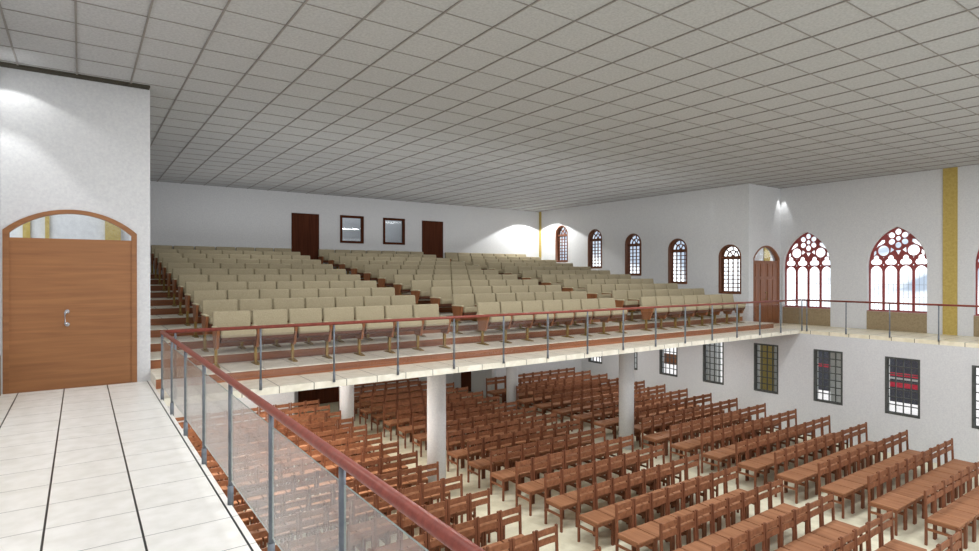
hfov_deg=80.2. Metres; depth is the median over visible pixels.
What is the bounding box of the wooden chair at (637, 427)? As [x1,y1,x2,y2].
[634,407,649,446]
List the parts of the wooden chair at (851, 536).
leg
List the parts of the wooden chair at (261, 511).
leg, seat, leg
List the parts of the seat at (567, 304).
panel, backrest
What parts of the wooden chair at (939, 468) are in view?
leg, seat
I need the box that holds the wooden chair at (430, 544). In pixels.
[427,524,452,550]
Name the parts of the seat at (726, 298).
backrest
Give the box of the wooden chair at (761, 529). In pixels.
[747,523,765,550]
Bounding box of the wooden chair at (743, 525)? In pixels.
[727,492,767,550]
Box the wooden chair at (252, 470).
[233,466,262,521]
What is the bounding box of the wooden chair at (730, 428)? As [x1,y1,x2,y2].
[722,425,749,470]
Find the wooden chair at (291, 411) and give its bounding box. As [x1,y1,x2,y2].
[284,408,299,432]
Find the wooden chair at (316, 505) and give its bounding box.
[294,470,323,533]
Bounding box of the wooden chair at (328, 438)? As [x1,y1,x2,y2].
[316,429,338,473]
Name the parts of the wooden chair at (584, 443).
seat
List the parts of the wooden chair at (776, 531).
leg, leg, seat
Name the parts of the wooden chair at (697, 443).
leg, leg, seat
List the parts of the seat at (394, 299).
backrest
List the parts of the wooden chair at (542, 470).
leg, seat, leg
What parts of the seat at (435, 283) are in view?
backrest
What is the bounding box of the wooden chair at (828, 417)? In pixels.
[822,415,847,450]
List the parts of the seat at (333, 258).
backrest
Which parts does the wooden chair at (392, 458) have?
leg, seat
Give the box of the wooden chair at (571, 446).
[554,421,577,465]
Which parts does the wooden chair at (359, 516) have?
leg, seat, leg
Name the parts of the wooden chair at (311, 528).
leg, seat, leg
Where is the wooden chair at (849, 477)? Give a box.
[838,452,872,507]
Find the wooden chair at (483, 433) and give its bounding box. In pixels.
[477,424,501,466]
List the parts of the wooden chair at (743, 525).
leg, leg, seat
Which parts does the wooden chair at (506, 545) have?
leg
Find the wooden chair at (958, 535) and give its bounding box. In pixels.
[949,529,962,550]
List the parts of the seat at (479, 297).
backrest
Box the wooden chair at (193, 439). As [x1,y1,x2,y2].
[188,430,201,456]
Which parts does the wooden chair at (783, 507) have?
leg, leg, seat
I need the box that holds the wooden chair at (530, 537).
[511,531,535,550]
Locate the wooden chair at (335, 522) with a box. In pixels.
[309,484,338,535]
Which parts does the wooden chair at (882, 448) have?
leg, seat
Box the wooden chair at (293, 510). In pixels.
[274,475,300,518]
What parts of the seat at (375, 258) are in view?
backrest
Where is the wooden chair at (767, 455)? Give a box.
[758,433,783,479]
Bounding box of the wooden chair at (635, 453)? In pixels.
[623,450,654,494]
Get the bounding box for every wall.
[0,67,149,393]
[0,208,0,354]
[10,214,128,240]
[150,181,538,406]
[167,392,293,438]
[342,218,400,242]
[453,368,495,396]
[496,359,581,395]
[541,184,978,470]
[708,343,720,381]
[749,184,780,320]
[755,248,772,260]
[759,345,776,391]
[780,165,978,401]
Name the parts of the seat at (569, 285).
panel, backrest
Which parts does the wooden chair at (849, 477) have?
leg, leg, seat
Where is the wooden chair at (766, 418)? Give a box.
[761,415,785,453]
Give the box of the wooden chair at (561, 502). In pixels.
[544,469,576,532]
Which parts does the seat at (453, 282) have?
backrest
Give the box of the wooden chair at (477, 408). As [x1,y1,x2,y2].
[468,406,489,442]
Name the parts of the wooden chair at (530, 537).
leg, leg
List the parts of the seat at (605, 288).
backrest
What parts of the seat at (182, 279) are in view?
panel, backrest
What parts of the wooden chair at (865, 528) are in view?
leg, leg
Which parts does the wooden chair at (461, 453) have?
leg, leg, seat, leg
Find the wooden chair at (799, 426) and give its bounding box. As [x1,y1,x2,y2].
[796,422,823,456]
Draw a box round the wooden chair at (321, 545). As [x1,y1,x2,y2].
[318,528,346,550]
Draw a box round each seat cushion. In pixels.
[208,317,212,323]
[220,329,256,337]
[262,327,293,335]
[297,325,329,333]
[332,324,361,331]
[365,322,392,329]
[370,274,377,277]
[385,279,393,282]
[395,321,421,327]
[401,285,410,289]
[420,291,429,295]
[424,319,448,325]
[440,299,451,303]
[463,306,476,312]
[489,316,510,321]
[512,315,532,320]
[534,314,553,319]
[555,313,573,318]
[573,288,585,290]
[574,312,591,316]
[593,311,609,315]
[597,294,610,298]
[611,310,626,314]
[623,300,637,304]
[653,308,667,312]
[668,307,681,311]
[682,306,695,310]
[696,306,708,309]
[709,305,721,308]
[722,304,733,308]
[734,304,745,307]
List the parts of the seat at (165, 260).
panel, backrest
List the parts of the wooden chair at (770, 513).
leg, leg, seat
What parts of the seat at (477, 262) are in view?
backrest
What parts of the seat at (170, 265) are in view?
panel, backrest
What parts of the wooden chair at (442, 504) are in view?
leg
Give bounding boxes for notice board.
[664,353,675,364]
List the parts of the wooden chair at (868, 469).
leg, seat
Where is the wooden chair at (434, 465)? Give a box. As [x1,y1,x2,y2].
[419,461,450,503]
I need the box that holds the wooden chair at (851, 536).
[840,530,855,550]
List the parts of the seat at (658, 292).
backrest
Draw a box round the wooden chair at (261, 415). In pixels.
[250,413,267,438]
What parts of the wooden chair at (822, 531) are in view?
leg, leg, seat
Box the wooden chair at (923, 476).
[915,451,949,502]
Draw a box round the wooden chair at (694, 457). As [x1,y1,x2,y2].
[685,453,718,502]
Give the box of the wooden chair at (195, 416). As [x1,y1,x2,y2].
[190,413,210,437]
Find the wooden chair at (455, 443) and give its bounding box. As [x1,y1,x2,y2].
[446,419,466,461]
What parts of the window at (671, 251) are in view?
sash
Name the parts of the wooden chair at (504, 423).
seat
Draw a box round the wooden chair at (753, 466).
[735,439,765,486]
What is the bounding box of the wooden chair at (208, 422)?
[196,420,216,446]
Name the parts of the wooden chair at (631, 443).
leg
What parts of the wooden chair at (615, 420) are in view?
seat, leg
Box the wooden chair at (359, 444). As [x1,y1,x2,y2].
[347,435,372,466]
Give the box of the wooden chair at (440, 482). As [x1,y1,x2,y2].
[421,478,454,523]
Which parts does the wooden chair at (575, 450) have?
leg, seat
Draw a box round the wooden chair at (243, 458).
[224,455,250,491]
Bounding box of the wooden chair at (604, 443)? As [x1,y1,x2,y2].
[593,440,621,480]
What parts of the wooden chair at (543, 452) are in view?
seat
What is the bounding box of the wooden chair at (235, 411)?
[226,409,245,430]
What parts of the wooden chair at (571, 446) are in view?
seat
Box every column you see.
[339,385,353,432]
[427,374,445,485]
[506,366,517,410]
[619,353,633,449]
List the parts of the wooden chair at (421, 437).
leg, seat, leg, leg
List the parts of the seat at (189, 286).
panel, backrest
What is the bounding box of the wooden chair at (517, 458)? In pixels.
[498,432,524,469]
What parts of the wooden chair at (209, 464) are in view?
leg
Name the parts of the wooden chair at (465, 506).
leg, seat, leg, leg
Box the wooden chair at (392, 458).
[380,454,408,489]
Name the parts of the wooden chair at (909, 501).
leg, leg, seat, leg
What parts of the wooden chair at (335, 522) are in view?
leg, seat, leg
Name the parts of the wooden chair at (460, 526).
leg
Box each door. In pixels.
[2,210,136,393]
[291,213,318,259]
[298,387,338,406]
[422,220,442,257]
[461,371,470,390]
[753,246,779,323]
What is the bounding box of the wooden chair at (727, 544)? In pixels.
[711,538,731,550]
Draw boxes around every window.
[340,215,363,243]
[383,218,404,244]
[555,225,567,261]
[588,229,601,267]
[588,356,601,363]
[625,233,640,275]
[634,352,637,369]
[659,347,677,376]
[668,238,686,283]
[703,342,723,384]
[719,244,740,293]
[754,343,777,393]
[783,232,829,308]
[813,349,842,405]
[867,227,926,313]
[885,356,919,418]
[972,365,978,428]
[974,250,978,315]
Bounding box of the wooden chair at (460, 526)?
[452,517,476,544]
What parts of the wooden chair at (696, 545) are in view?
leg, leg, seat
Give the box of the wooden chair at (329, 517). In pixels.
[326,500,361,550]
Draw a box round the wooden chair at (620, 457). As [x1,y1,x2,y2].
[609,453,640,498]
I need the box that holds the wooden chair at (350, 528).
[347,518,373,550]
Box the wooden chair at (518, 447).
[506,444,529,494]
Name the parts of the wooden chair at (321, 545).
leg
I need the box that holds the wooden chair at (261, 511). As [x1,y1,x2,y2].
[256,495,290,547]
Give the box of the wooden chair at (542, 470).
[522,440,546,482]
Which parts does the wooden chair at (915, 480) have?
leg, seat, leg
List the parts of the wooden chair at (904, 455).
leg, seat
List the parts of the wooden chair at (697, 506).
leg, leg, seat, leg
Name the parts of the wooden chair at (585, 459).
leg, seat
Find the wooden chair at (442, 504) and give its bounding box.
[424,499,447,550]
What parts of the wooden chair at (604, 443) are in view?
leg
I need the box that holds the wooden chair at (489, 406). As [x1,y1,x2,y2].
[481,404,501,439]
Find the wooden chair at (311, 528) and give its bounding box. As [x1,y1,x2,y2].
[283,489,316,540]
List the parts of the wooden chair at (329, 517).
leg, seat, leg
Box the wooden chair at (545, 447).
[537,437,561,478]
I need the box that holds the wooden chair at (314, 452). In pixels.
[309,441,335,478]
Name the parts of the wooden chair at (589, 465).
leg, leg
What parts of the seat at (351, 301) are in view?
backrest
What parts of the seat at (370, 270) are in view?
panel, backrest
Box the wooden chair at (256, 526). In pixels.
[246,519,268,542]
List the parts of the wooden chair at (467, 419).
leg, seat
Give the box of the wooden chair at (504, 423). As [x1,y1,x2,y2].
[492,421,516,455]
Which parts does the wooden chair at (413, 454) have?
leg, seat, leg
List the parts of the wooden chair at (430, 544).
leg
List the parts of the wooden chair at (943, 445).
leg, seat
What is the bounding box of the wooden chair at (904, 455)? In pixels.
[892,433,921,474]
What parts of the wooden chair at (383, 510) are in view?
leg, seat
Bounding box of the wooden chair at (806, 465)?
[796,442,827,484]
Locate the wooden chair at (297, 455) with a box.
[289,444,313,483]
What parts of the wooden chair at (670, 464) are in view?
leg, leg, seat, leg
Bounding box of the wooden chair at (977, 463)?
[975,462,978,486]
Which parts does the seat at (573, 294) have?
backrest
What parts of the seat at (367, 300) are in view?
backrest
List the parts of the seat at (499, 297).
backrest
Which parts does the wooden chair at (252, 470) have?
leg, seat, leg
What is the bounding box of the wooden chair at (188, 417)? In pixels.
[175,415,192,437]
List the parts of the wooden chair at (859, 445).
seat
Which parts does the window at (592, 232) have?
sash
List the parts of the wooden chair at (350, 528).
leg, leg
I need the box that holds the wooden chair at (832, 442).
[824,433,854,475]
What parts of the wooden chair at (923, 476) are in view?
leg, seat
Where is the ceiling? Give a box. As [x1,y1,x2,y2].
[0,0,978,211]
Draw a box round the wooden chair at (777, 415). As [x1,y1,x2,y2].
[771,413,794,450]
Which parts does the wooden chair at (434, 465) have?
leg, seat, leg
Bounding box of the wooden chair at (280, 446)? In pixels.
[278,435,299,484]
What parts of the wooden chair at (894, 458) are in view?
leg, seat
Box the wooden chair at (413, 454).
[399,450,427,488]
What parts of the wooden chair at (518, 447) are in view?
leg, seat, leg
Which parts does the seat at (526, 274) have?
backrest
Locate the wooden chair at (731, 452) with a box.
[711,428,739,474]
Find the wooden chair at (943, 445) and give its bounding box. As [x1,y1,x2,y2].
[937,441,970,493]
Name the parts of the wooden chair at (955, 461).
leg, seat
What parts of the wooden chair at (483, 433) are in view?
leg, seat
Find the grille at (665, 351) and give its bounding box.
[662,348,675,374]
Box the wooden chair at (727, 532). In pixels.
[711,498,753,550]
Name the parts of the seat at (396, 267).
backrest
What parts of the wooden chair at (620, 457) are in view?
leg, leg, leg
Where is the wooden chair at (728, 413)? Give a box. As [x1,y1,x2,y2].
[722,411,746,444]
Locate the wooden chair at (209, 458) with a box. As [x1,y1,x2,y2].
[197,448,218,481]
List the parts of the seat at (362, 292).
backrest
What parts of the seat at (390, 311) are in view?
panel, backrest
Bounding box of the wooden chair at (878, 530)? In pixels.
[867,515,894,550]
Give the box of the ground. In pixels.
[594,342,978,425]
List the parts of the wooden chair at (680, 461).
leg, leg, seat, leg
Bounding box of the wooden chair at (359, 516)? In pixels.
[333,479,365,529]
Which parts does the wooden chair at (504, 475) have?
leg, leg, seat, leg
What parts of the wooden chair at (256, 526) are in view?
leg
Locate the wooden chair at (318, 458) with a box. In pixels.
[302,454,329,505]
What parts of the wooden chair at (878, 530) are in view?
leg, leg, seat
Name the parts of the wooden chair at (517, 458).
leg, seat, leg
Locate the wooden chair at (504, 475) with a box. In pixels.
[490,447,518,500]
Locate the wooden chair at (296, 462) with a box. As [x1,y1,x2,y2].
[280,458,308,515]
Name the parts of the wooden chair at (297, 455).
leg, seat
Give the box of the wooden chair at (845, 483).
[828,456,863,512]
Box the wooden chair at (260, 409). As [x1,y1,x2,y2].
[259,405,278,426]
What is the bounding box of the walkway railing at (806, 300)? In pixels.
[801,299,978,341]
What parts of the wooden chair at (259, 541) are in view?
leg, seat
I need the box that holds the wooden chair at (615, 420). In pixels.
[603,402,618,438]
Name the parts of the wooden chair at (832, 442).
leg, seat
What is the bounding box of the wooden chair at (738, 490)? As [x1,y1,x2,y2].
[724,464,759,517]
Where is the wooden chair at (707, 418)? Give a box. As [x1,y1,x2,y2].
[702,416,727,452]
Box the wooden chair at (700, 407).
[693,405,716,437]
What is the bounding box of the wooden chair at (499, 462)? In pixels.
[483,434,509,481]
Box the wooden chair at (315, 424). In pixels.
[304,422,326,460]
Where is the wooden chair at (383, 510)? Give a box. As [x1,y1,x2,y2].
[356,474,388,523]
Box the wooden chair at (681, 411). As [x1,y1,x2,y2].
[674,409,697,442]
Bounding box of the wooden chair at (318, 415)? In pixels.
[310,413,330,436]
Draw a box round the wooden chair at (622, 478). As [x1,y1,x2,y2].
[612,473,646,523]
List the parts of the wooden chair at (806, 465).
leg, seat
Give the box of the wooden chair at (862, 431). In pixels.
[858,422,886,460]
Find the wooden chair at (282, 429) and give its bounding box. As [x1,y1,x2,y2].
[274,427,289,470]
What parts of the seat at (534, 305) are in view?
panel, backrest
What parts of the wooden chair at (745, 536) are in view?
leg, leg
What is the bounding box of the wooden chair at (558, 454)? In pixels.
[548,450,575,497]
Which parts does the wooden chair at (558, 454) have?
leg, leg, seat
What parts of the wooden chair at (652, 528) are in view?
leg, leg, seat, leg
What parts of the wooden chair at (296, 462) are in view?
leg, seat, leg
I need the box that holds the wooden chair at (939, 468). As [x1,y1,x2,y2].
[931,445,963,497]
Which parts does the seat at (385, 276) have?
panel, backrest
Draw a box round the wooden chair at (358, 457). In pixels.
[343,447,362,486]
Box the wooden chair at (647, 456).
[637,446,668,489]
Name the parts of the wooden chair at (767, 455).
leg, leg, seat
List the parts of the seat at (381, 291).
backrest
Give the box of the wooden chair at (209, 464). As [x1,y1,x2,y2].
[207,459,226,496]
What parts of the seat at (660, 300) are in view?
panel, backrest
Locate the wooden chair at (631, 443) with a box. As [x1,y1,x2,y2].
[620,434,648,472]
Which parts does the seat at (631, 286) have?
backrest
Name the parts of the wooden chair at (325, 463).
leg, seat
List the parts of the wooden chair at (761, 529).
leg, leg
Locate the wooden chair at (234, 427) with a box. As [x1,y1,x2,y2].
[221,424,243,465]
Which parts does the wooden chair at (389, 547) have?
leg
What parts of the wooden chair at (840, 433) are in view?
leg, seat, leg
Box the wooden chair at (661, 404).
[658,401,679,429]
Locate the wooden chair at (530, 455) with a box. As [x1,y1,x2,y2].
[513,429,539,466]
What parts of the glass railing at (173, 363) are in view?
post, glass panel, post, glass panel, post, glass panel, post, glass panel, post, glass panel, post, glass panel, post, glass panel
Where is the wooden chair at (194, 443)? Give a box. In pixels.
[191,438,211,468]
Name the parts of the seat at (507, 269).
backrest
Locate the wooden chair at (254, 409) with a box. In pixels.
[243,407,262,430]
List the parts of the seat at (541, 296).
backrest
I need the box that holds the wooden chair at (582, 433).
[579,429,604,464]
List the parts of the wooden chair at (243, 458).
leg, seat, leg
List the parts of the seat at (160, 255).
panel, backrest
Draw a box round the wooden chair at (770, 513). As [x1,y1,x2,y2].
[756,482,791,545]
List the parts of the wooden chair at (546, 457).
leg, seat, leg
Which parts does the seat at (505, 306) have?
panel, backrest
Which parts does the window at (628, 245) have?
sash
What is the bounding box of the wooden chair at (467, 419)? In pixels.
[458,417,480,456]
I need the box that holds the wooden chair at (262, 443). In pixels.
[258,438,280,488]
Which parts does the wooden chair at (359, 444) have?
leg, seat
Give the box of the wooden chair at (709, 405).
[703,403,725,429]
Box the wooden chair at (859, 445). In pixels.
[851,425,879,464]
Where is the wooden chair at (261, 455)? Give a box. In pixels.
[247,451,267,491]
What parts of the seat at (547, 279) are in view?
backrest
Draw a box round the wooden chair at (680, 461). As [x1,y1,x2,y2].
[672,457,705,507]
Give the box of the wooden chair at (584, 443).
[568,419,590,449]
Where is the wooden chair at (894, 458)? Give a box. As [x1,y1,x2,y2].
[884,435,912,476]
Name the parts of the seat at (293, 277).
backrest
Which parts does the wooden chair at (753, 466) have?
leg, rail, leg, seat, leg, leg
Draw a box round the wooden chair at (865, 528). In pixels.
[854,522,869,550]
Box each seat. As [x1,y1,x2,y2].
[150,245,171,273]
[154,249,176,278]
[157,253,181,284]
[162,257,186,290]
[166,262,192,297]
[172,268,199,305]
[173,246,193,252]
[177,275,206,315]
[178,249,199,257]
[183,253,204,262]
[184,282,215,325]
[188,258,211,267]
[192,290,225,337]
[194,263,218,274]
[195,246,214,252]
[200,250,220,257]
[201,268,226,281]
[201,299,236,351]
[206,254,227,262]
[208,274,235,289]
[212,310,256,367]
[213,258,235,267]
[216,247,234,253]
[217,281,246,298]
[220,263,243,273]
[222,250,241,257]
[227,289,257,309]
[228,268,252,280]
[229,254,249,258]
[236,247,254,253]
[236,258,257,267]
[237,274,263,288]
[238,298,271,348]
[243,251,261,258]
[245,263,267,273]
[247,281,274,298]
[251,255,270,262]
[251,309,293,364]
[254,269,277,280]
[255,248,272,254]
[259,259,279,263]
[259,289,288,308]
[263,251,281,258]
[264,274,289,288]
[268,263,289,273]
[271,255,290,263]
[272,298,303,346]
[274,248,290,251]
[276,281,302,297]
[279,269,301,276]
[281,259,300,268]
[282,252,299,258]
[288,308,329,361]
[289,288,317,307]
[290,274,313,288]
[291,255,309,263]
[291,264,311,269]
[302,259,320,268]
[302,269,323,280]
[303,281,328,295]
[304,297,333,344]
[313,264,332,273]
[315,274,337,284]
[318,249,334,263]
[318,288,344,306]
[322,307,361,358]
[325,269,345,280]
[328,253,344,266]
[329,281,352,290]
[335,250,350,268]
[335,296,362,341]
[338,274,360,287]
[339,256,355,270]
[345,253,360,273]
[345,288,370,305]
[350,260,368,275]
[351,250,365,256]
[354,280,376,293]
[354,306,392,355]
[357,256,372,261]
[362,253,376,277]
[363,296,389,339]
[364,264,381,280]
[366,250,380,256]
[369,260,385,264]
[371,287,394,304]
[373,257,389,282]
[378,254,392,257]
[378,269,396,286]
[381,251,395,253]
[382,265,399,286]
[384,305,421,352]
[386,261,402,286]
[390,257,405,260]
[390,295,425,337]
[393,254,407,259]
[393,274,412,294]
[396,251,409,254]
[397,269,415,294]
[400,265,417,272]
[403,261,418,267]
[406,257,420,260]
[408,254,421,257]
[410,251,423,254]
[410,280,430,303]
[412,304,450,350]
[413,274,432,286]
[416,269,432,278]
[418,265,433,273]
[419,261,434,264]
[421,258,435,260]
[422,255,435,258]
[430,286,451,306]
[431,280,451,313]
[432,274,450,279]
[433,269,450,274]
[434,265,450,271]
[435,261,450,269]
[436,258,449,261]
[445,252,457,261]
[450,262,464,265]
[450,265,465,269]
[450,270,466,273]
[451,274,468,279]
[451,280,469,312]
[451,286,471,322]
[451,294,476,333]
[457,253,469,255]
[458,255,471,265]
[466,265,480,269]
[467,270,482,274]
[468,274,485,279]
[470,253,481,255]
[470,280,487,286]
[471,256,482,261]
[472,259,487,269]
[472,286,491,320]
[474,293,495,331]
[476,302,510,344]
[482,253,492,255]
[483,256,495,258]
[483,270,497,274]
[485,259,497,265]
[485,274,501,279]
[487,262,503,274]
[488,280,505,285]
[491,286,509,292]
[495,256,506,258]
[495,293,515,330]
[498,259,509,262]
[499,301,532,342]
[501,262,513,269]
[502,274,517,279]
[504,266,521,279]
[505,279,522,285]
[507,256,518,258]
[510,259,522,262]
[510,285,527,292]
[514,262,525,265]
[515,254,525,256]
[515,292,534,329]
[517,266,530,273]
[521,270,541,283]
[521,300,553,340]
[522,259,533,262]
[522,279,538,285]
[526,263,538,265]
[528,285,544,291]
[530,257,540,259]
[531,266,543,269]
[534,260,544,262]
[534,292,552,327]
[536,270,548,284]
[538,263,550,265]
[541,274,562,288]
[542,300,573,339]
[543,266,555,269]
[545,260,555,262]
[545,285,561,291]
[549,270,561,273]
[550,263,561,265]
[552,291,570,326]
[555,274,568,291]
[556,266,567,269]
[561,299,591,337]
[562,263,572,266]
[562,270,574,273]
[562,279,585,291]
[568,266,579,269]
[569,274,582,278]
[570,291,596,325]
[575,270,586,273]
[577,279,590,287]
[580,267,590,269]
[580,298,609,335]
[582,274,594,278]
[585,284,610,298]
[587,270,598,273]
[591,279,604,283]
[595,274,607,278]
[598,270,609,273]
[598,298,627,334]
[600,284,614,297]
[604,279,617,283]
[607,274,619,278]
[611,290,637,322]
[614,284,628,289]
[617,279,629,283]
[619,274,630,278]
[626,290,641,321]
[628,284,641,312]
[630,279,641,283]
[640,296,667,330]
[641,284,653,289]
[641,289,654,320]
[642,279,653,283]
[654,283,665,288]
[654,289,667,319]
[655,296,681,329]
[665,283,677,288]
[667,289,680,318]
[669,295,695,328]
[680,289,692,317]
[683,295,708,326]
[692,288,710,316]
[696,295,721,325]
[709,294,733,324]
[721,294,745,323]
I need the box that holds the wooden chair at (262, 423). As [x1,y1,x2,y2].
[259,419,280,458]
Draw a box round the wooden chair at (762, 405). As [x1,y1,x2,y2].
[758,403,777,435]
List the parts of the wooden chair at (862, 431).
leg, seat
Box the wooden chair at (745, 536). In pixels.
[730,530,748,550]
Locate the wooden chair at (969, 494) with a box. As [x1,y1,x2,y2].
[960,467,978,499]
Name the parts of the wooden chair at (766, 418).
leg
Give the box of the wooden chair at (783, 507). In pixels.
[769,477,805,534]
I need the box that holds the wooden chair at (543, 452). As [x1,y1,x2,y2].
[528,426,549,458]
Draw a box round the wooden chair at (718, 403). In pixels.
[712,401,734,426]
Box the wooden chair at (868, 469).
[858,445,890,494]
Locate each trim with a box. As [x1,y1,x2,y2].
[0,61,149,89]
[0,355,0,395]
[23,222,29,237]
[45,216,49,237]
[105,221,120,239]
[539,212,540,256]
[760,345,766,389]
[763,248,769,260]
[768,346,773,390]
[783,307,829,325]
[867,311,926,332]
[943,167,957,334]
[974,316,978,336]
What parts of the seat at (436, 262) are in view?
backrest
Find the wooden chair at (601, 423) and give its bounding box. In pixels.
[592,403,614,438]
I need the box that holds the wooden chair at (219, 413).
[208,411,227,434]
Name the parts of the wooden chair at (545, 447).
leg, seat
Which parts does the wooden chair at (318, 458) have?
leg, seat, leg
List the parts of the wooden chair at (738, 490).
leg, leg, seat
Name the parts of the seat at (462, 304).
panel, backrest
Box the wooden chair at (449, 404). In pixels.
[446,402,452,437]
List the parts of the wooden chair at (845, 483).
leg, leg, seat, leg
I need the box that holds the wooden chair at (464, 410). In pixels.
[454,408,475,445]
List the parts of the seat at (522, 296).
backrest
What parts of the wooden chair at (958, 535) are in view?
leg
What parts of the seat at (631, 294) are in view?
backrest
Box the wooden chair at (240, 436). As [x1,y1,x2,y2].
[233,432,252,479]
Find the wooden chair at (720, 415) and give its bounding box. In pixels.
[711,413,736,447]
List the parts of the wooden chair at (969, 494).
leg, seat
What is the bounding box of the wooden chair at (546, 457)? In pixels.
[532,454,559,508]
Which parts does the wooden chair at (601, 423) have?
leg, seat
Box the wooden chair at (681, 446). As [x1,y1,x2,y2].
[669,423,696,461]
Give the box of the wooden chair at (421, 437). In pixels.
[412,415,426,456]
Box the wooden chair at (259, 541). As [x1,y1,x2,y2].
[233,500,262,548]
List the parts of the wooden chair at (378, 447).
leg, seat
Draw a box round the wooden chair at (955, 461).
[946,438,973,488]
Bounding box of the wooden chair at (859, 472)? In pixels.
[848,448,882,499]
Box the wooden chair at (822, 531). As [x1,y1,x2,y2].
[807,497,850,550]
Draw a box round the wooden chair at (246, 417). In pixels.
[233,415,253,441]
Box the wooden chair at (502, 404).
[493,402,514,439]
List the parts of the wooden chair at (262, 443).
leg, leg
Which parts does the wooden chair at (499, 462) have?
leg, seat, leg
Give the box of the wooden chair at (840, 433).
[833,430,863,471]
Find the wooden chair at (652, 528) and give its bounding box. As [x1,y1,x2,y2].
[633,493,672,550]
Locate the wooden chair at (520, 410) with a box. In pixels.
[512,408,534,435]
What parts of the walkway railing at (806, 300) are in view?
post, post, handrail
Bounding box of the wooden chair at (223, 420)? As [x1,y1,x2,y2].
[215,419,235,443]
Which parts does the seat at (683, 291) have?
backrest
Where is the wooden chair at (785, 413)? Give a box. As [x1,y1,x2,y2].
[780,411,803,447]
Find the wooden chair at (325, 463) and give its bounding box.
[323,451,350,492]
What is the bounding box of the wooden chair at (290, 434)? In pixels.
[286,424,309,467]
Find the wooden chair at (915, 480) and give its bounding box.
[907,455,941,507]
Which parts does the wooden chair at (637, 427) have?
leg, leg, seat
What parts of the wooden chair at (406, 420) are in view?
seat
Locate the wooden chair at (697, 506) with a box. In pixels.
[682,478,719,535]
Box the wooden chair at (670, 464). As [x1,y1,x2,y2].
[658,461,691,512]
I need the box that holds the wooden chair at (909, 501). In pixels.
[877,467,915,529]
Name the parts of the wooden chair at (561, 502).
leg, rail, leg, seat, leg, leg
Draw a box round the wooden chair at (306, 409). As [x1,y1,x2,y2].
[300,406,318,428]
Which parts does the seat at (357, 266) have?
panel, backrest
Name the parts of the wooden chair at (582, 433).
seat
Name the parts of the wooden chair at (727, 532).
leg, leg, seat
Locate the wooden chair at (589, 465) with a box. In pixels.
[578,461,609,512]
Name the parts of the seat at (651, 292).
backrest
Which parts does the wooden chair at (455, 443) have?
seat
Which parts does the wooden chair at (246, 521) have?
leg, seat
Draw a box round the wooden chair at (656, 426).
[637,405,660,444]
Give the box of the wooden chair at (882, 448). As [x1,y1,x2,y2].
[875,438,904,485]
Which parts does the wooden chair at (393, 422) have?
leg, leg, seat, leg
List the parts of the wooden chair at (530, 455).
leg, seat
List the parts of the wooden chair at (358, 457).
leg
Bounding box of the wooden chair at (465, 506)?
[447,493,483,550]
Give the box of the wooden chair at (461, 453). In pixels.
[447,429,472,475]
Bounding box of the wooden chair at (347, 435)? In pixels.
[334,427,357,456]
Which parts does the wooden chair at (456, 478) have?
leg, leg, leg, seat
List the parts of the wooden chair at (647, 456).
leg, leg, leg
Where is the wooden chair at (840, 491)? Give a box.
[817,459,853,518]
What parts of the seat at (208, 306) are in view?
panel, backrest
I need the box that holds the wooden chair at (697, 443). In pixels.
[681,420,706,460]
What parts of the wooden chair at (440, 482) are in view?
leg, seat, leg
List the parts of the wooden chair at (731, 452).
leg, leg, seat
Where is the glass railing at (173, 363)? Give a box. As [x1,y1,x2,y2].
[160,330,484,550]
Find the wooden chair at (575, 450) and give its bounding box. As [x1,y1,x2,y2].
[564,447,591,492]
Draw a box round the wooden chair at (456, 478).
[442,474,475,524]
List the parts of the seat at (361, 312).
panel, backrest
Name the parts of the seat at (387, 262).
backrest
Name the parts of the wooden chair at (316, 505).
leg, seat, leg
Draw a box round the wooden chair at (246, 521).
[222,484,249,525]
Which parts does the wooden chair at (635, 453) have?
leg, leg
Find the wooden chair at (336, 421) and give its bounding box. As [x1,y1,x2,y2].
[321,419,343,445]
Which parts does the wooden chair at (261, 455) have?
leg, seat, leg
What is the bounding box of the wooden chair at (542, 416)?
[532,414,552,455]
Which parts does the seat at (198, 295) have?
panel, backrest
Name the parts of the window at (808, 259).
sill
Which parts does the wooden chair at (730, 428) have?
leg, leg, seat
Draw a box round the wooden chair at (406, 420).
[397,401,417,432]
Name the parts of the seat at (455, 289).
backrest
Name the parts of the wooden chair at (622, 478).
leg, leg, seat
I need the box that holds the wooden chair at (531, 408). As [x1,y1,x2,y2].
[524,406,542,435]
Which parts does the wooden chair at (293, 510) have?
seat, leg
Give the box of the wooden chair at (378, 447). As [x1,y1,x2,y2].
[363,444,389,495]
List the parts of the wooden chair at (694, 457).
leg, seat, leg, leg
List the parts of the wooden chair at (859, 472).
leg, seat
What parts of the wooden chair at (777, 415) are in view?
leg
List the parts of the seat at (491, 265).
backrest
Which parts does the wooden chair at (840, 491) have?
leg, leg, seat, leg, leg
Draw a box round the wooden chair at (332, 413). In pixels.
[326,410,346,437]
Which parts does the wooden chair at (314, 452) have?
leg, seat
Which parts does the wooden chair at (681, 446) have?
leg, leg, seat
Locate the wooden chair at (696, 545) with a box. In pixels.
[677,510,711,550]
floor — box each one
[0,381,261,550]
[150,274,363,278]
[150,278,377,284]
[150,283,392,290]
[150,291,410,297]
[150,293,410,305]
[150,299,430,314]
[150,307,452,325]
[150,309,640,337]
[150,311,710,351]
[150,314,742,368]
[150,321,773,388]
[208,387,978,550]
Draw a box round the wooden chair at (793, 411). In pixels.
[788,409,811,444]
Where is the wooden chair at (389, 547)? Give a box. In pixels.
[371,539,399,550]
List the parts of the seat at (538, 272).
backrest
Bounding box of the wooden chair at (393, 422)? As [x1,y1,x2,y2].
[383,403,403,440]
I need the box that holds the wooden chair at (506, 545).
[486,539,511,550]
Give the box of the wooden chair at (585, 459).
[566,431,591,468]
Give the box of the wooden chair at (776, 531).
[763,516,789,550]
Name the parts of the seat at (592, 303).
backrest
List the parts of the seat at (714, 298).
backrest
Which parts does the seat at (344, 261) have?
panel, backrest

